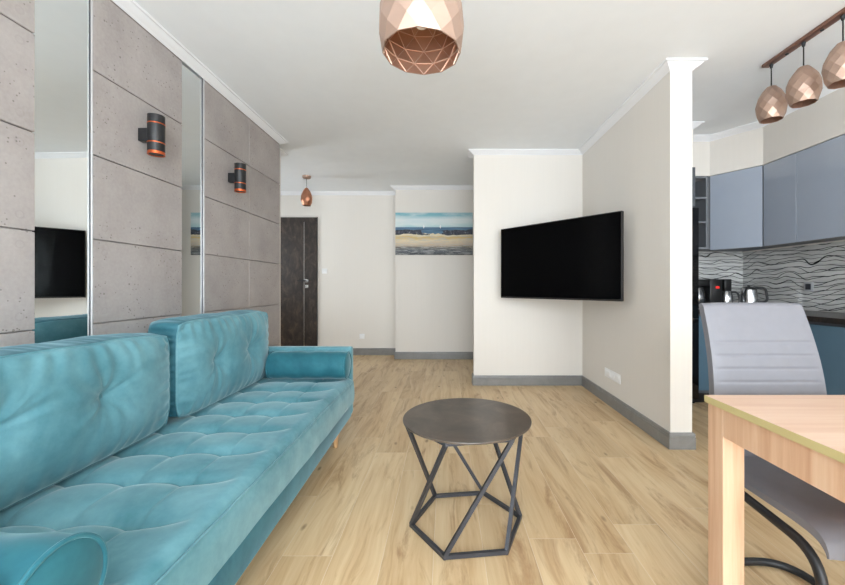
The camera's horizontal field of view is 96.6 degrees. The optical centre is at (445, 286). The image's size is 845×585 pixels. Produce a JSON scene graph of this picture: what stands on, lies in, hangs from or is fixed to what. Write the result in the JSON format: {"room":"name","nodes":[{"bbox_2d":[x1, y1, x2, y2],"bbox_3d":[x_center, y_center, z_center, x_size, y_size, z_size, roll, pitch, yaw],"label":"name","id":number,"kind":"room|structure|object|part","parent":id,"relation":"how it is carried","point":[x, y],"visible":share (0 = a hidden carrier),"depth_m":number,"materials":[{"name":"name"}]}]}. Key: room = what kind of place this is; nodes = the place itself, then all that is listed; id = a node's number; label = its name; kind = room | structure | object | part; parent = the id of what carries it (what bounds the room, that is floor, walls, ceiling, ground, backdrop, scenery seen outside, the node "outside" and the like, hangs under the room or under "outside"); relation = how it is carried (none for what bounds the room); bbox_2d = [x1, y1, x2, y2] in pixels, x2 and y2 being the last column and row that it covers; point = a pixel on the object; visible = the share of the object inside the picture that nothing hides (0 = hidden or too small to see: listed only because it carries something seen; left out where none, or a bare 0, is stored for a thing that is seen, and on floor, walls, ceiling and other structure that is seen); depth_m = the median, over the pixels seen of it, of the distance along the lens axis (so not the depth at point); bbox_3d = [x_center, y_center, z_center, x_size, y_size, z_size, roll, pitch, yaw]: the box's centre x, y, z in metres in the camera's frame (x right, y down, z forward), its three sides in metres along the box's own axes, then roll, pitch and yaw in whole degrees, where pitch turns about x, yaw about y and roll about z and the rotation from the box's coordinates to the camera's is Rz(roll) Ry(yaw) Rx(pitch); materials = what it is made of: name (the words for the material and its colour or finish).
{"room":"living room","nodes":[
{"label":"living room","id":0,"kind":"room"},
{"bbox_2d":[0,0,279,346],"bbox_3d":[-1.790,-0.205,0.987,0.159,2.610,5.772,0,0,0],"label":"wall","id":1,"kind":"structure","parent":0,"point":[137,195],"depth_m":2.08,"materials":[{"name":"concrete"}]},
{"bbox_2d":[138,113,165,157],"bbox_3d":[-1.645,-0.845,2.105,0.130,0.218,0.084,0,0,0],"label":"wall light","id":2,"kind":"object","parent":1,"relation":"attached to","point":[153,135],"visible":1,"depth_m":2.08,"materials":[{"name":"black metal"}]},
{"bbox_2d":[112,0,288,156],"bbox_3d":[-2.573,-1.486,2.067,1.854,0.046,7.935,0,0,0],"label":"trim","id":3,"kind":"structure","parent":1,"relation":"attached to","point":[130,7],"depth_m":2.48,"materials":[{"name":"white paint"}]},
{"bbox_2d":[228,163,245,192],"bbox_3d":[-1.645,-0.855,2.965,0.130,0.218,0.084,0,0,0],"label":"wall light","id":4,"kind":"object","parent":1,"relation":"attached to","point":[238,177],"visible":1,"depth_m":2.94,"materials":[{"name":"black metal"}]},
{"bbox_2d":[279,157,280,345],"bbox_3d":[-1.930,-0.205,1.175,0.120,2.610,6.150,0,0,0],"label":"wall","id":5,"kind":"structure","parent":0,"point":[280,157],"depth_m":4.25,"materials":[{"name":"beige paint"}]},
{"bbox_2d":[32,0,92,342],"bbox_3d":[-1.789,-0.204,1.695,0.160,2.609,0.253,0,0,0],"label":"wall mirror","id":6,"kind":"object","parent":5,"relation":"attached to","point":[63,231],"visible":0.38,"depth_m":1.69,"materials":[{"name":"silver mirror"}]},
{"bbox_3d":[-1.789,-0.204,1.820,0.160,2.609,0.004,0,0,0],"label":"edge trim","id":7,"kind":"part","parent":6,"relation":"part of","materials":[{"name":"metal"}]},
{"bbox_2d":[180,61,204,315],"bbox_3d":[-1.789,-0.204,2.551,0.160,2.609,0.221,0,0,0],"label":"wall mirror","id":8,"kind":"object","parent":5,"relation":"attached to","point":[193,85],"visible":0.24,"depth_m":2.56,"materials":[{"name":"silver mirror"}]},
{"bbox_3d":[-1.789,-0.204,2.660,0.160,2.609,0.004,0,0,0],"label":"edge trim","id":9,"kind":"part","parent":8,"relation":"part of","materials":[{"name":"metal"}]},
{"bbox_2d":[281,190,472,351],"bbox_3d":[-0.915,-0.205,5.915,5.410,2.610,0.440,0,0,0],"label":"wall","id":10,"kind":"structure","parent":0,"point":[404,303],"depth_m":6.04,"materials":[{"name":"beige paint"}]},
{"bbox_2d":[281,217,317,345],"bbox_3d":[-2.504,-0.008,5.989,0.892,2.208,0.090,0,0,0],"label":"door","id":11,"kind":"structure","parent":10,"relation":"in","point":[299,235],"depth_m":6.00,"materials":[{"name":"wood"}]},
{"bbox_2d":[359,334,364,338],"bbox_3d":[-1.347,0.800,6.030,0.082,0.082,0.010,0,0,0],"label":"wall socket","id":12,"kind":"object","parent":10,"relation":"attached to","point":[361,336],"visible":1,"depth_m":6.03,"materials":[{"name":"white plastic"}]},
{"bbox_2d":[281,186,472,194],"bbox_3d":[-0.717,-1.486,5.779,5.451,0.046,1.320,0,0,18],"label":"trim","id":13,"kind":"structure","parent":10,"relation":"attached to","point":[394,188],"depth_m":5.97,"materials":[{"name":"white paint"}]},
{"bbox_2d":[353,348,472,358],"bbox_3d":[-0.190,1.044,5.171,3.720,0.110,1.728,0,0,0],"label":"baseboard","id":14,"kind":"structure","parent":10,"relation":"attached to","point":[398,355],"depth_m":5.68,"materials":[{"name":"grey wood"}]},
{"bbox_2d":[395,213,472,254],"bbox_3d":[-0.180,-0.795,5.679,1.166,0.635,0.029,0,0,0],"label":"picture","id":15,"kind":"object","parent":10,"relation":"attached to","point":[415,233],"visible":1,"depth_m":5.67,"materials":[{"name":"paint"}]},
{"bbox_2d":[134,0,844,190],"bbox_3d":[-0.125,-1.570,2.075,6.990,0.120,8.150,0,0,0],"label":"ceiling","id":16,"kind":"structure","parent":0,"point":[526,74],"depth_m":2.63,"materials":[{"name":"white paint"}]},
{"bbox_2d":[301,175,312,205],"bbox_3d":[-1.904,-1.307,5.140,0.153,0.404,0.153,0,0,0],"label":"lamp","id":17,"kind":"object","parent":16,"relation":"hanging from","point":[306,196],"visible":1,"depth_m":5.09,"materials":[{"name":"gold metal"}]},
{"bbox_3d":[-1.904,-1.225,5.140,0.153,0.240,0.153,0,0,0],"label":"lamp shade","id":18,"kind":"part","parent":17,"relation":"part of","materials":[{"name":"orange metal"}]},
{"bbox_2d":[379,0,463,74],"bbox_3d":[-0.083,-1.151,1.277,0.289,0.717,0.289,0,0,0],"label":"pendant lamp","id":19,"kind":"object","parent":16,"relation":"hanging from","point":[422,37],"visible":1,"depth_m":1.26,"materials":[{"name":"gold metal"}]},
{"bbox_2d":[755,7,844,123],"bbox_3d":[2.176,-1.311,2.279,0.169,0.396,0.637,0,0,0],"label":"pendant lamp","id":20,"kind":"object","parent":16,"relation":"hanging from","point":[804,88],"visible":1,"depth_m":2.25,"materials":[{"name":"brown metal"}]},
{"bbox_3d":[2.176,-1.223,2.515,0.169,0.220,0.164,0,0,0],"label":"lamp shade","id":21,"kind":"part","parent":20,"relation":"part of","materials":[{"name":"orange metal"}]},
{"bbox_3d":[2.176,-1.223,2.288,0.166,0.220,0.168,0,0,0],"label":"lamp shade","id":22,"kind":"part","parent":20,"relation":"part of","materials":[{"name":"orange metal"}]},
{"bbox_3d":[2.176,-1.223,2.061,0.164,0.220,0.169,0,0,0],"label":"lamp shade","id":23,"kind":"part","parent":20,"relation":"part of","materials":[{"name":"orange metal"}]},
{"bbox_2d":[235,355,844,584],"bbox_3d":[-0.154,1.160,2.075,7.208,0.120,8.150,0,0,0],"label":"floor","id":24,"kind":"structure","parent":0,"point":[601,501],"depth_m":1.89,"materials":[{"name":"brown wood"}]},
{"bbox_2d":[0,346,354,584],"bbox_3d":[-1.173,0.700,1.645,1.034,0.800,2.290,0,0,0],"label":"sofa","id":25,"kind":"object","parent":24,"relation":"on","point":[195,500],"visible":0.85,"depth_m":1.30,"materials":[{"name":"teal fabric"}]},
{"bbox_2d":[0,532,108,584],"bbox_3d":[-0.948,0.546,0.665,0.546,0.191,0.191,0,0,0],"label":"bolster cushion","id":26,"kind":"object","parent":25,"relation":"on","point":[42,558],"visible":1,"depth_m":0.67,"materials":[{"name":"teal fabric"}]},
{"bbox_2d":[0,333,169,511],"bbox_3d":[-1.356,0.418,1.219,0.278,0.457,1.081,0,0,0],"label":"cushion","id":27,"kind":"object","parent":25,"relation":"on","point":[67,406],"visible":1,"depth_m":1.25,"materials":[{"name":"teal fabric"}]},
{"bbox_2d":[148,310,268,416],"bbox_3d":[-1.356,0.401,2.242,0.277,0.490,0.958,0,0,0],"label":"cushion","id":28,"kind":"object","parent":25,"relation":"on","point":[214,357],"visible":0.87,"depth_m":2.00,"materials":[{"name":"teal fabric"}]},
{"bbox_3d":[-1.163,0.887,1.645,1.014,0.125,2.210,0,0,0],"label":"frame","id":29,"kind":"part","parent":25,"relation":"part of","materials":[{"name":"teal fabric"}]},
{"bbox_2d":[265,351,351,378],"bbox_3d":[-0.948,0.546,2.618,0.546,0.191,0.191,0,0,0],"label":"bolster cushion","id":30,"kind":"object","parent":25,"relation":"on","point":[293,364],"visible":1,"depth_m":2.54,"materials":[{"name":"teal fabric"}]},
{"bbox_3d":[-1.188,0.705,2.755,1.005,0.530,0.070,0,0,0],"label":"arm","id":31,"kind":"part","parent":25,"relation":"part of","materials":[{"name":"teal fabric"}]},
{"bbox_3d":[-0.755,1.024,2.570,0.056,0.152,0.056,0,0,0],"label":"leg","id":32,"kind":"part","parent":25,"relation":"part of","materials":[{"name":"brown wood"}]},
{"bbox_2d":[403,398,531,560],"bbox_3d":[0.096,0.853,1.750,0.591,0.494,0.591,0,0,0],"label":"coffee table","id":33,"kind":"object","parent":24,"relation":"on","point":[454,422],"visible":1,"depth_m":1.66,"materials":[{"name":"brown metal"}]},
{"bbox_2d":[692,208,698,402],"bbox_3d":[2.021,0.185,3.760,0.642,1.830,0.640,0,0,0],"label":"fridge","id":34,"kind":"object","parent":24,"relation":"on","point":[695,211],"visible":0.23,"depth_m":3.48,"materials":[{"name":"black metal"}]},
{"bbox_2d":[692,167,694,207],"bbox_3d":[2.000,-0.929,3.793,0.650,0.369,0.583,0,0,0],"label":"upper cabinet","id":35,"kind":"object","parent":34,"relation":"on","point":[693,168],"visible":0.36,"depth_m":3.50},
{"bbox_3d":[2.019,-0.217,3.501,0.638,1.025,0.051,0,0,0],"label":"door","id":36,"kind":"part","parent":34,"relation":"part of","materials":[{"name":"black metal"}]},
{"bbox_3d":[2.019,0.671,3.501,0.638,0.737,0.051,0,0,0],"label":"door","id":37,"kind":"part","parent":34,"relation":"part of","materials":[{"name":"black metal"}]},
{"bbox_2d":[694,314,708,401],"bbox_3d":[2.510,0.677,3.799,0.300,0.846,0.578,0,0,0],"label":"base cabinet","id":38,"kind":"object","parent":24,"relation":"on","point":[703,365],"visible":0.1,"depth_m":3.51,"materials":[{"name":"blue laminate"}]},
{"bbox_3d":[2.511,0.622,3.519,0.298,0.696,0.018,0,0,0],"label":"door","id":39,"kind":"part","parent":38,"relation":"part of","materials":[{"name":"blue wood"}]},
{"bbox_2d":[699,302,844,584],"bbox_3d":[1.181,0.580,1.218,0.457,1.036,0.552,0,0,0],"label":"dining chair","id":40,"kind":"object","parent":24,"relation":"on","point":[753,348],"visible":0.56,"depth_m":1.37,"materials":[{"name":"white leather"}]},
{"bbox_3d":[1.181,0.353,1.420,0.411,0.583,0.117,0,0,0],"label":"backrest","id":41,"kind":"part","parent":40,"relation":"part of","materials":[{"name":"grey leather"}]},
{"bbox_3d":[1.181,0.873,1.218,0.457,0.452,0.552,0,0,0],"label":"frame","id":42,"kind":"part","parent":40,"relation":"part of","materials":[{"name":"black metal"}]},
{"bbox_3d":[1.181,0.658,1.167,0.414,0.081,0.435,0,0,0],"label":"seat","id":43,"kind":"part","parent":40,"relation":"part of","materials":[{"name":"grey leather"}]},
{"bbox_2d":[704,395,844,584],"bbox_3d":[1.256,0.720,0.580,0.891,0.760,1.201,0,0,0],"label":"dining table","id":44,"kind":"object","parent":24,"relation":"on","point":[803,436],"visible":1,"depth_m":1.07,"materials":[{"name":"brown wood"}]},
{"bbox_3d":[0.849,0.730,1.141,0.064,0.738,0.064,0,0,0],"label":"leg","id":45,"kind":"part","parent":44,"relation":"part of","materials":[{"name":"brown wood"}]},
{"bbox_2d":[808,321,844,394],"bbox_3d":[2.939,0.677,2.620,0.578,0.846,0.600,0,0,0],"label":"base cabinet","id":46,"kind":"object","parent":24,"relation":"on","point":[829,338],"visible":0.17,"depth_m":2.58,"materials":[{"name":"blue laminate"}]},
{"bbox_3d":[2.939,0.677,3.220,0.578,0.846,0.600,0,0,0],"label":"base cabinet","id":47,"kind":"object","parent":24,"relation":"on","visible":0},
{"bbox_2d":[699,310,844,324],"bbox_3d":[2.793,0.233,2.894,0.870,0.038,2.388,0,0,0],"label":"countertop","id":48,"kind":"structure","parent":47,"relation":"on","point":[813,316],"depth_m":2.68,"materials":[{"name":"stone"}]},
{"bbox_2d":[699,279,721,303],"bbox_3d":[2.565,0.071,3.799,0.310,0.285,0.202,0,0,0],"label":"coffee maker","id":49,"kind":"object","parent":48,"relation":"on","point":[710,290],"visible":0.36,"depth_m":3.70,"materials":[{"name":"black plastic"}]},
{"bbox_2d":[722,279,740,301],"bbox_3d":[2.806,0.070,3.736,0.158,0.287,0.124,0,0,0],"label":"thermos jug","id":50,"kind":"object","parent":48,"relation":"on","point":[727,296],"visible":0.54,"depth_m":3.71,"materials":[{"name":"metal"}]},
{"bbox_3d":[2.782,-0.014,3.740,0.070,0.119,0.070,0,0,0],"label":"lid","id":51,"kind":"part","parent":50,"relation":"part of","materials":[{"name":"black plastic"}]},
{"bbox_3d":[2.853,0.111,3.703,0.079,0.133,0.031,0,0,28],"label":"handle","id":52,"kind":"part","parent":50,"relation":"part of","materials":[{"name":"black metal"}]},
{"bbox_2d":[740,285,768,301],"bbox_3d":[3.016,0.101,3.720,0.223,0.225,0.167,0,0,0],"label":"kettle","id":53,"kind":"object","parent":48,"relation":"on","point":[747,294],"visible":0.68,"depth_m":3.66,"materials":[{"name":"metal"}]},
{"bbox_3d":[2.995,0.009,3.720,0.132,0.042,0.132,0,0,0],"label":"lid","id":54,"kind":"part","parent":53,"relation":"part of","materials":[{"name":"black plastic"}]},
{"bbox_3d":[3.078,0.083,3.676,0.117,0.171,0.034,0,0,30],"label":"handle","id":55,"kind":"part","parent":53,"relation":"part of","materials":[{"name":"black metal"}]},
{"bbox_2d":[473,71,691,431],"bbox_3d":[0.990,-0.205,3.428,1.357,2.610,1.759,0,0,0],"label":"wall","id":56,"kind":"structure","parent":0,"point":[641,167],"depth_m":3.33,"materials":[{"name":"beige paint"}]},
{"bbox_2d":[501,211,623,300],"bbox_3d":[1.239,-0.246,3.732,0.616,0.735,1.300,0,0,-40],"label":"television","id":57,"kind":"object","parent":56,"relation":"attached to","point":[579,258],"visible":1,"depth_m":3.41,"materials":[{"name":"plastic"}]},
{"bbox_2d":[472,373,695,449],"bbox_3d":[1.295,1.044,3.653,0.995,0.110,2.266,0,0,-36],"label":"baseboard","id":58,"kind":"structure","parent":56,"relation":"attached to","point":[670,440],"depth_m":3.58,"materials":[{"name":"grey wood"}]},
{"bbox_2d":[467,58,707,158],"bbox_3d":[0.990,-1.486,3.428,1.485,0.046,1.887,0,0,0],"label":"trim","id":59,"kind":"structure","parent":56,"relation":"attached to","point":[669,64],"depth_m":3.21,"materials":[{"name":"white paint"}]},
{"bbox_2d":[605,367,620,383],"bbox_3d":[1.514,0.810,3.425,0.012,0.082,0.320,0,0,0],"label":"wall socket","id":60,"kind":"object","parent":56,"relation":"attached to","point":[612,375],"visible":1,"depth_m":3.40,"materials":[{"name":"white plastic"}]},
{"bbox_2d":[692,87,844,176],"bbox_3d":[2.449,-1.314,1.095,1.562,0.392,5.990,0,0,0],"label":"wall","id":61,"kind":"structure","parent":0,"point":[821,121],"depth_m":3.31,"materials":[{"name":"beige paint"}]},
{"bbox_2d":[692,86,839,141],"bbox_3d":[2.289,-1.486,0.950,1.242,0.046,5.700,0,0,0],"label":"trim","id":62,"kind":"structure","parent":61,"relation":"attached to","point":[755,125],"depth_m":3.54,"materials":[{"name":"white paint"}]},
{"bbox_2d":[743,240,844,312],"bbox_3d":[2.509,-0.205,1.204,1.682,2.610,6.207,0,0,0],"label":"wall","id":63,"kind":"structure","parent":0,"point":[837,240],"depth_m":3.43,"materials":[{"name":"beige paint"}]},
{"bbox_2d":[693,176,707,249],"bbox_3d":[2.489,-0.747,3.942,0.313,0.734,0.285,0,0,0],"label":"open shelf unit","id":64,"kind":"object","parent":63,"relation":"attached to","point":[701,182],"visible":0.16,"depth_m":3.84,"materials":[{"name":"grey wood"}]},
{"bbox_3d":[2.489,-1.105,3.939,0.277,0.018,0.279,0,0,0],"label":"shelf","id":65,"kind":"part","parent":64,"relation":"part of","materials":[{"name":"grey wood"}]},
{"bbox_3d":[2.489,-0.896,3.939,0.277,0.018,0.279,0,0,0],"label":"shelf","id":66,"kind":"part","parent":64,"relation":"part of","materials":[{"name":"grey wood"}]},
{"bbox_2d":[699,252,742,301],"bbox_3d":[2.777,-0.083,4.086,0.890,0.590,0.008,0,0,0],"label":"backsplash panel","id":67,"kind":"object","parent":63,"relation":"attached to","point":[712,265],"visible":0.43,"depth_m":4.08,"materials":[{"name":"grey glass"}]},
{"bbox_2d":[699,166,793,251],"bbox_3d":[2.944,-0.741,3.770,0.568,0.746,0.636,0,0,0],"label":"upper cabinet","id":68,"kind":"object","parent":63,"relation":"attached to","point":[735,198],"visible":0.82,"depth_m":3.62,"materials":[{"name":"wood"}]},
{"bbox_3d":[2.794,-0.740,3.631,0.018,0.744,0.417,0,0,-35],"label":"door","id":69,"kind":"part","parent":68,"relation":"part of","materials":[{"name":"wood"}]},
{"bbox_2d":[743,246,798,303],"bbox_3d":[3.226,-0.077,3.756,0.008,0.578,0.649,0,0,0],"label":"backsplash panel","id":70,"kind":"object","parent":63,"relation":"attached to","point":[776,270],"visible":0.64,"depth_m":3.69,"materials":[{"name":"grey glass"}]},
{"bbox_2d":[764,153,827,245],"bbox_3d":[3.069,-0.741,3.286,0.318,0.746,0.319,0,0,0],"label":"upper cabinet","id":71,"kind":"object","parent":63,"relation":"attached to","point":[779,175],"visible":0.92,"depth_m":3.27,"materials":[{"name":"wood"}]},
{"bbox_3d":[2.920,-0.740,3.286,0.018,0.744,0.317,0,0,0],"label":"door","id":72,"kind":"part","parent":71,"relation":"part of","materials":[{"name":"wood"}]},
{"bbox_2d":[796,134,844,241],"bbox_3d":[3.069,-0.741,2.826,0.318,0.746,0.599,0,0,0],"label":"upper cabinet","id":73,"kind":"object","parent":63,"relation":"attached to","point":[820,168],"visible":1,"depth_m":2.92,"materials":[{"name":"wood"}]},
{"bbox_2d":[799,241,844,312],"bbox_3d":[3.226,-0.077,2.564,0.008,0.578,1.729,0,0,0],"label":"backsplash panel","id":74,"kind":"object","parent":63,"relation":"attached to","point":[823,265],"visible":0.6,"depth_m":3.21,"materials":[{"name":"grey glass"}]},
{"bbox_2d":[804,282,813,291],"bbox_3d":[3.215,0.002,3.335,0.012,0.084,0.086,0,0,0],"label":"socket","id":75,"kind":"object","parent":74,"relation":"attached to","point":[808,286],"visible":1,"depth_m":3.32,"materials":[{"name":"grey plastic"}]}
]}

